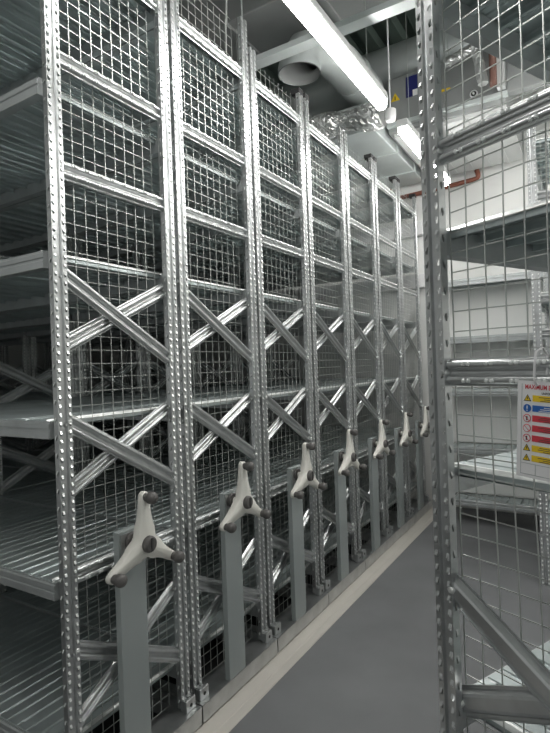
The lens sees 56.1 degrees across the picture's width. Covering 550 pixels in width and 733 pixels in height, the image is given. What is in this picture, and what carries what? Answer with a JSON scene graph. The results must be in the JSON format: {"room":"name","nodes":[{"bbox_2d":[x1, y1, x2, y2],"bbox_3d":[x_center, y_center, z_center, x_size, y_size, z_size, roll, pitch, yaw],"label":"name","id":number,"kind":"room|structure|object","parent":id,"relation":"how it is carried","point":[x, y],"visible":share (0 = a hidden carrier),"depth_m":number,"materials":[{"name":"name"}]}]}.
{"room":"archive storage room","nodes":[
{"label":"archive storage room","id":0,"kind":"room"},
{"bbox_2d":[2,343,121,422],"bbox_3d":[-4.730,-0.736,4.442,0.140,4.900,8.660,-2,0,32],"label":"wall","id":1,"kind":"structure","parent":0,"point":[14,351],"depth_m":7.00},
{"bbox_2d":[6,503,396,732],"bbox_3d":[-2.042,1.618,4.004,4.540,0.012,6.640,-2,0,32],"label":"trim","id":2,"kind":"structure","parent":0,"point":[212,664],"depth_m":2.80,"materials":[{"name":"grey metal"}]},
{"bbox_2d":[0,0,201,732],"bbox_3d":[-2.448,-0.018,3.136,4.751,3.283,0.621,-2,0,32],"label":"shelving unit","id":3,"kind":"object","parent":2,"relation":"on","point":[57,675],"visible":1,"depth_m":2.08,"materials":[{"name":"metal"}]},
{"bbox_2d":[0,0,277,722],"bbox_3d":[-2.123,-0.089,3.671,4.751,3.404,0.621,-2,0,32],"label":"shelving unit","id":4,"kind":"object","parent":2,"relation":"on","point":[199,71],"visible":0.66,"depth_m":2.69,"materials":[{"name":"metal"}]},
{"bbox_2d":[0,46,328,651],"bbox_3d":[-1.793,-0.050,4.206,4.751,3.305,0.621,-2,0,32],"label":"shelving unit","id":5,"kind":"object","parent":2,"relation":"on","point":[270,117],"visible":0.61,"depth_m":3.27,"materials":[{"name":"metal"}]},
{"bbox_2d":[0,92,366,603],"bbox_3d":[-1.466,-0.061,4.741,4.751,3.305,0.621,-2,0,32],"label":"shelving unit","id":6,"kind":"object","parent":2,"relation":"on","point":[319,150],"visible":0.46,"depth_m":3.81,"materials":[{"name":"metal"}]},
{"bbox_2d":[3,132,395,569],"bbox_3d":[-1.138,-0.072,5.276,4.751,3.305,0.621,-2,0,32],"label":"shelving unit","id":7,"kind":"object","parent":2,"relation":"on","point":[377,543],"visible":0.35,"depth_m":4.35,"materials":[{"name":"metal"}]},
{"bbox_2d":[49,156,417,542],"bbox_3d":[-0.810,-0.083,5.811,4.751,3.305,0.621,-2,0,32],"label":"shelving unit","id":8,"kind":"object","parent":2,"relation":"on","point":[401,521],"visible":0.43,"depth_m":4.88,"materials":[{"name":"metal"}]},
{"bbox_2d":[91,178,431,522],"bbox_3d":[-0.483,-0.093,6.346,4.751,3.305,0.621,-2,0,32],"label":"shelving unit","id":9,"kind":"object","parent":2,"relation":"on","point":[420,505],"visible":0.3,"depth_m":5.42,"materials":[{"name":"metal"}]},
{"bbox_2d":[123,86,549,515],"bbox_3d":[1.598,-0.951,5.722,9.600,4.900,0.140,-2,0,32],"label":"wall","id":10,"kind":"structure","parent":0,"point":[513,178],"depth_m":5.72,"materials":[{"name":"white paint"}]},
{"bbox_2d":[194,505,432,732],"bbox_3d":[0.002,1.544,2.751,0.238,0.015,6.640,-2,0,32],"label":"trim","id":11,"kind":"structure","parent":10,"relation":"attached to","point":[232,712],"depth_m":2.86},
{"bbox_2d":[271,274,424,299],"bbox_3d":[0.728,-0.896,6.119,2.100,0.140,0.085,-2,0,32],"label":"board","id":12,"kind":"object","parent":10,"relation":"attached to","point":[318,290],"visible":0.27,"depth_m":5.95,"materials":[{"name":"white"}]},
{"bbox_2d":[351,221,422,244],"bbox_3d":[0.709,-1.460,6.119,2.100,0.140,0.085,-2,0,32],"label":"board","id":13,"kind":"object","parent":10,"relation":"attached to","point":[364,237],"visible":0.2,"depth_m":5.71,"materials":[{"name":"white"}]},
{"bbox_2d":[390,169,480,198],"bbox_3d":[1.667,-2.073,5.505,0.979,0.464,0.046,-2,0,32],"label":"copper pipe","id":14,"kind":"object","parent":10,"relation":"attached to","point":[477,171],"visible":0.34,"depth_m":5.34,"materials":[{"name":"brown metal"}]},
{"bbox_2d":[249,8,430,89],"bbox_3d":[-0.744,-3.250,2.032,9.600,0.150,8.800,-2,0,32],"label":"ceiling","id":15,"kind":"structure","parent":0,"point":[376,33],"depth_m":5.11,"materials":[{"name":"white paint"}]},
{"bbox_2d":[225,0,226,53],"bbox_3d":[-0.289,-2.449,2.892,0.042,1.500,0.025,-2,0,32],"label":"cable","id":16,"kind":"object","parent":15,"relation":"hanging from","point":[225,0],"visible":0.53,"depth_m":2.90,"materials":[{"name":"silver metal"}]},
{"bbox_2d":[238,0,414,69],"bbox_3d":[0.417,-2.574,2.930,1.800,1.300,0.085,-2,0,32],"label":"channel","id":17,"kind":"object","parent":15,"relation":"hanging from","point":[390,8],"visible":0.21,"depth_m":2.93,"materials":[{"name":"metal"}]},
{"bbox_2d":[283,0,387,109],"bbox_3d":[0.202,-2.414,2.561,0.084,1.584,1.760,-2,0,32],"label":"strip light","id":18,"kind":"object","parent":15,"relation":"hanging from","point":[310,13],"visible":1,"depth_m":2.69,"materials":[{"name":"grey plastic"}]},
{"bbox_2d":[385,19,395,122],"bbox_3d":[0.846,-2.536,3.887,0.084,1.383,0.084,-2,0,32],"label":"sensor","id":19,"kind":"object","parent":15,"relation":"hanging from","point":[390,113],"visible":1,"depth_m":3.88,"materials":[{"name":"white plastic"}]},
{"bbox_2d":[396,118,423,158],"bbox_3d":[0.938,-1.657,3.719,0.084,0.198,0.662,-2,0,32],"label":"strip light","id":20,"kind":"object","parent":15,"relation":"hanging from","point":[408,133],"depth_m":3.74,"materials":[{"name":"grey plastic"}]},
{"bbox_2d":[398,126,449,185],"bbox_3d":[1.243,-1.684,4.218,0.066,0.056,1.290,-2,0,32],"label":"diffuser","id":21,"kind":"object","parent":20,"relation":"attached to","point":[409,135],"depth_m":3.80,"materials":[{"name":"white plastic"}]},
{"bbox_2d":[444,166,450,185],"bbox_3d":[1.514,-1.680,4.659,0.084,0.164,0.240,-2,0,32],"label":"strip light","id":22,"kind":"object","parent":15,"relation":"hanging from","point":[445,170],"depth_m":4.65,"materials":[{"name":"grey plastic"}]},
{"bbox_2d":[489,54,496,86],"bbox_3d":[1.602,-2.643,3.833,0.052,1.120,0.050,-2,0,32],"label":"copper pipe","id":23,"kind":"object","parent":15,"relation":"hanging from","point":[492,59],"visible":0.33,"depth_m":3.81,"materials":[{"name":"brown metal"}]},
{"bbox_2d":[496,57,505,90],"bbox_3d":[1.679,-2.671,3.879,0.055,1.170,0.060,-2,0,32],"label":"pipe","id":24,"kind":"object","parent":15,"relation":"hanging from","point":[497,59],"visible":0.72,"depth_m":3.86,"materials":[{"name":"grey"}]},
{"bbox_2d":[387,51,522,177],"bbox_3d":[1.673,-2.216,4.672,0.940,0.498,1.270,-2,0,32],"label":"air handling unit","id":25,"kind":"object","parent":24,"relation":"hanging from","point":[399,87],"visible":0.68,"depth_m":4.28,"materials":[{"name":"grey metal"}]},
{"bbox_2d":[269,29,469,118],"bbox_3d":[1.140,-2.687,4.643,4.450,0.422,0.422,-2,0,32],"label":"duct","id":26,"kind":"object","parent":25,"relation":"attached to","point":[323,97],"visible":0.2,"depth_m":4.57,"materials":[{"name":"metal"}]},
{"bbox_2d":[331,101,420,188],"bbox_3d":[0.745,-2.045,5.115,1.075,0.245,1.510,-2,0,32],"label":"duct","id":27,"kind":"object","parent":25,"relation":"attached to","point":[392,160],"visible":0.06,"depth_m":4.75,"materials":[{"name":"metal"}]},
{"bbox_2d":[278,29,383,105],"bbox_3d":[0.454,-2.273,3.957,0.348,0.418,1.172,-2,0,38],"label":"duct","id":28,"kind":"object","parent":27,"relation":"attached to","point":[303,68],"visible":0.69,"depth_m":3.77,"materials":[{"name":"metal"}]},
{"bbox_2d":[171,0,388,62],"bbox_3d":[-0.200,-2.667,3.939,2.300,0.390,0.540,-2,0,32],"label":"ceiling","id":29,"kind":"structure","parent":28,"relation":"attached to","point":[271,24],"depth_m":3.78,"materials":[{"name":"grey paint"}]},
{"bbox_2d":[309,102,386,139],"bbox_3d":[0.566,-1.966,4.172,0.635,0.247,0.274,-2,0,32],"label":"insulation","id":30,"kind":"object","parent":27,"relation":"attached to","point":[365,117],"visible":0.75,"depth_m":4.07,"materials":[{"name":"grey metal"}]},
{"bbox_2d":[470,90,477,97],"bbox_3d":[1.543,-2.121,4.014,0.060,0.060,0.030,-2,0,32],"label":"valve","id":31,"kind":"object","parent":25,"relation":"on","point":[473,93],"visible":0.9,"depth_m":4.01,"materials":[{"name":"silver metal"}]},
{"bbox_2d":[471,47,488,86],"bbox_3d":[1.526,-2.261,3.860,0.119,0.332,0.086,-2,0,32],"label":"pipe","id":32,"kind":"object","parent":25,"relation":"attached to","point":[476,59],"visible":0.74,"depth_m":3.83,"materials":[{"name":"grey metal"}]},
{"bbox_2d":[443,45,474,67],"bbox_3d":[1.416,-2.366,3.917,0.276,0.129,0.078,-2,0,32],"label":"pipe","id":33,"kind":"object","parent":32,"relation":"attached to","point":[452,59],"visible":0.76,"depth_m":3.91,"materials":[{"name":"grey metal"}]},
{"bbox_2d":[506,62,549,95],"bbox_3d":[2.556,-2.461,3.428,1.880,0.750,0.080,-2,0,32],"label":"wall panel","id":34,"kind":"object","parent":25,"relation":"attached to","point":[530,82],"visible":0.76,"depth_m":3.85,"materials":[{"name":"white paint"}]},
{"bbox_2d":[229,507,549,732],"bbox_3d":[-0.578,1.622,2.029,9.600,0.100,8.800,-2,0,32],"label":"floor","id":35,"kind":"structure","parent":0,"point":[375,669],"depth_m":2.82,"materials":[{"name":"grey concrete"}]},
{"bbox_2d":[415,0,549,732],"bbox_3d":[1.218,0.003,1.379,1.651,3.014,0.676,-2,0,-33],"label":"rack","id":36,"kind":"object","parent":35,"relation":"on","point":[515,698],"visible":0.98,"depth_m":1.17,"materials":[{"name":"metal"}]},
{"bbox_2d":[444,0,549,56],"bbox_3d":[1.191,-0.909,1.383,1.512,0.029,0.654,-2,0,-33],"label":"shelf","id":37,"kind":"object","parent":36,"relation":"attached to","point":[532,30],"depth_m":1.32,"materials":[{"name":"silver metal"}]},
{"bbox_2d":[446,199,549,251],"bbox_3d":[1.210,-0.341,1.382,1.512,0.029,0.654,-2,0,-33],"label":"shelf","id":38,"kind":"object","parent":36,"relation":"attached to","point":[535,218],"depth_m":1.22,"materials":[{"name":"silver metal"}]},
{"bbox_2d":[454,450,549,492],"bbox_3d":[1.229,0.219,1.382,1.512,0.029,0.654,-2,0,-33],"label":"shelf","id":39,"kind":"object","parent":36,"relation":"attached to","point":[501,472],"depth_m":1.17,"materials":[{"name":"silver metal"}]},
{"bbox_2d":[477,641,549,732],"bbox_3d":[1.248,0.775,1.381,1.512,0.029,0.654,-2,0,-33],"label":"shelf","id":40,"kind":"object","parent":36,"relation":"attached to","point":[494,678],"depth_m":1.28,"materials":[{"name":"silver metal"}]},
{"bbox_2d":[516,346,549,481],"bbox_3d":[0.515,0.091,0.951,0.047,0.259,0.155,-2,0,-18],"label":"sign","id":41,"kind":"object","parent":36,"relation":"hanging from","point":[533,408],"visible":1,"depth_m":0.98,"materials":[{"name":"white printed plastic"}]},
{"bbox_2d":[438,271,549,518],"bbox_3d":[2.436,0.260,4.635,1.782,2.420,0.256,-2,0,32],"label":"wall","id":42,"kind":"structure","parent":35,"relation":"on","point":[516,293],"depth_m":4.93,"materials":[{"name":"paint"}]},
{"bbox_2d":[452,388,517,389],"bbox_3d":[2.440,0.207,4.632,1.662,0.029,0.234,-2,0,32],"label":"shelf","id":43,"kind":"object","parent":42,"relation":"attached to","point":[453,388],"depth_m":4.86,"materials":[{"name":"silver metal"}]},
{"bbox_2d":[454,442,516,448],"bbox_3d":[2.459,0.747,4.631,1.662,0.029,0.234,-2,0,32],"label":"shelf","id":44,"kind":"object","parent":42,"relation":"attached to","point":[461,445],"depth_m":4.90,"materials":[{"name":"silver metal"}]},
{"bbox_2d":[455,492,548,506],"bbox_3d":[2.476,1.246,4.631,1.662,0.029,0.234,-2,0,32],"label":"shelf","id":45,"kind":"object","parent":42,"relation":"attached to","point":[464,499],"depth_m":4.85,"materials":[{"name":"silver metal"}]},
{"bbox_2d":[526,127,549,585],"bbox_3d":[2.386,-0.104,3.820,0.766,3.150,1.158,-2,0,32],"label":"rack","id":46,"kind":"object","parent":35,"relation":"on","point":[535,148],"visible":0.38,"depth_m":3.52,"materials":[{"name":"metal"}]},
{"bbox_2d":[536,136,549,184],"bbox_3d":[2.332,-1.566,3.816,0.744,0.029,1.012,-2,0,32],"label":"shelf","id":47,"kind":"object","parent":46,"relation":"attached to","point":[540,164],"depth_m":3.87,"materials":[{"name":"silver metal"}]},
{"bbox_2d":[548,502,549,534],"bbox_3d":[2.425,1.132,3.814,0.744,0.029,1.012,-2,0,32],"label":"shelf","id":48,"kind":"object","parent":46,"relation":"attached to","point":[548,502],"depth_m":3.93,"materials":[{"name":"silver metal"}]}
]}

